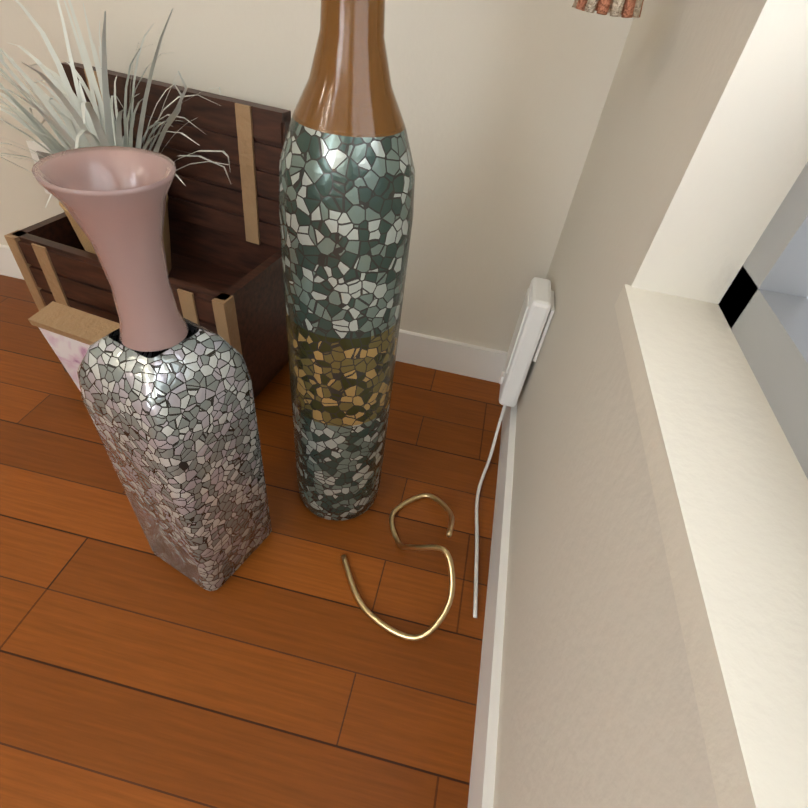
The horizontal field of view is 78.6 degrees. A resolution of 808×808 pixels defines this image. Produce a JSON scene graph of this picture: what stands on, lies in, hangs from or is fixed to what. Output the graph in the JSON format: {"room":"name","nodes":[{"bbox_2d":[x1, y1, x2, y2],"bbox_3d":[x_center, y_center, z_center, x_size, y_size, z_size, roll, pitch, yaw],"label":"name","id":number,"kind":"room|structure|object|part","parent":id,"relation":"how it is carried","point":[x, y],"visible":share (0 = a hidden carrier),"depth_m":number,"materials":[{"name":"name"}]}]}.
{"room":"living room","nodes":[
{"label":"living room","id":0,"kind":"room"},
{"bbox_2d":[0,275,502,807],"bbox_3d":[-1.898,1.059,-0.250,3.540,0.004,4.600,13,43,5],"label":"floor","id":1,"kind":"structure","parent":0,"point":[278,669],"depth_m":0.77,"materials":[{"name":"brown wood"}]},
{"bbox_2d":[28,301,118,391],"bbox_3d":[-0.512,-0.035,0.941,0.286,0.273,0.086,18,44,10],"label":"decorative box","id":2,"kind":"object","parent":1,"relation":"on","point":[71,335],"visible":0.29,"depth_m":0.86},
{"bbox_2d":[4,62,290,398],"bbox_3d":[-0.496,-0.295,0.997,0.478,0.565,0.300,18,44,10],"label":"trunk","id":3,"kind":"object","parent":1,"relation":"on","point":[225,276],"visible":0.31,"depth_m":0.95,"materials":[{"name":"brown wood"}]},
{"bbox_2d":[0,0,230,274],"bbox_3d":[-0.554,-0.391,0.781,0.461,0.526,0.407,13,43,5],"label":"potted plant","id":4,"kind":"object","parent":3,"relation":"on","point":[87,124],"visible":0.5,"depth_m":0.84,"materials":[{"name":"white plant"}]},
{"bbox_3d":[-0.438,-0.484,0.975,0.470,0.248,0.106,13,43,5],"label":"lid","id":5,"kind":"part","parent":3,"relation":"part of","materials":[{"name":"brown wood"}]},
{"bbox_2d":[32,146,271,590],"bbox_3d":[-0.299,0.015,0.653,0.150,0.625,0.150,25,45,17],"label":"floor vase","id":6,"kind":"object","parent":1,"relation":"on","point":[166,389],"visible":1,"depth_m":0.56,"materials":[{"name":"metal"}]},
{"bbox_2d":[279,0,414,520],"bbox_3d":[-0.078,-0.166,0.655,0.160,0.932,0.160,13,43,5],"label":"floor vase","id":7,"kind":"object","parent":1,"relation":"on","point":[346,185],"visible":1,"depth_m":0.56,"materials":[{"name":"ceramic"}]},
{"bbox_2d":[341,493,454,640],"bbox_3d":[-0.003,0.237,0.851,0.199,0.103,0.289,13,43,5],"label":"decorative sculpture","id":8,"kind":"object","parent":1,"relation":"on","point":[430,630],"visible":1,"depth_m":0.81,"materials":[{"name":"gold metal"}]},
{"bbox_2d":[0,0,633,351],"bbox_3d":[-1.355,-1.775,0.302,4.130,3.480,0.150,13,43,5],"label":"wall","id":9,"kind":"structure","parent":0,"point":[501,103],"depth_m":0.93,"materials":[{"name":"paint"}]},
{"bbox_2d":[26,140,50,193],"bbox_3d":[-0.819,-0.543,1.146,0.072,0.116,0.006,13,43,5],"label":"outlet","id":10,"kind":"object","parent":9,"relation":"attached to","point":[34,145],"visible":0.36,"depth_m":1.11,"materials":[{"name":"white"}]},
{"bbox_2d":[36,151,50,159],"bbox_3d":[-0.820,-0.540,1.143,0.034,0.080,0.002,13,43,5],"label":"electrical outlet slot on the back wall","id":11,"kind":"object","parent":10,"relation":"attached to","point":[44,154],"visible":0.21,"depth_m":1.12,"materials":[{"name":"grey"}]},
{"bbox_2d":[0,244,507,382],"bbox_3d":[-1.650,-0.517,1.402,3.930,0.095,0.013,13,43,5],"label":"baseboard","id":12,"kind":"structure","parent":9,"relation":"attached to","point":[452,356],"depth_m":1.25,"materials":[{"name":"white"}]},
{"bbox_2d":[493,0,807,807],"bbox_3d":[0.024,0.566,-1.242,0.180,2.480,4.890,13,43,5],"label":"wall","id":13,"kind":"structure","parent":0,"point":[697,160],"depth_m":0.45,"materials":[{"name":"paint"}]},
{"bbox_2d":[467,360,516,807],"bbox_3d":[-0.198,1.410,-0.423,0.013,0.095,4.590,13,43,5],"label":"baseboard","id":14,"kind":"structure","parent":13,"relation":"attached to","point":[483,765],"depth_m":0.73,"materials":[{"name":"white"}]},
{"bbox_2d":[473,277,550,617],"bbox_3d":[0.186,0.056,0.869,0.043,0.367,0.500,13,43,5],"label":"power strip","id":15,"kind":"object","parent":13,"relation":"attached to","point":[532,318],"depth_m":0.92,"materials":[{"name":"white plastic"}]},
{"bbox_3d":[0.156,0.170,0.927,0.027,0.117,0.424,13,43,5],"label":"cord","id":16,"kind":"part","parent":15,"relation":"part of","materials":[{"name":"white plastic"}]},
{"bbox_2d":[533,290,554,361],"bbox_3d":[0.265,-0.147,0.939,0.006,0.116,0.072,13,43,5],"label":"outlet","id":17,"kind":"object","parent":13,"relation":"attached to","point":[545,329],"visible":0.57,"depth_m":0.91,"materials":[{"name":"white plastic"}]},
{"bbox_2d":[572,0,643,17],"bbox_3d":[0.125,-0.380,-0.338,0.178,1.307,1.771,13,43,5],"label":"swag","id":18,"kind":"object","parent":13,"relation":"attached to","point":[625,8],"visible":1,"depth_m":0.47,"materials":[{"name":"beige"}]},
{"bbox_2d":[615,162,807,807],"bbox_3d":[0.265,-0.281,-0.302,0.141,1.377,0.934,13,43,5],"label":"window","id":19,"kind":"structure","parent":13,"relation":"in","point":[729,480],"depth_m":0.31,"materials":[{"name":"paint"}]}
]}

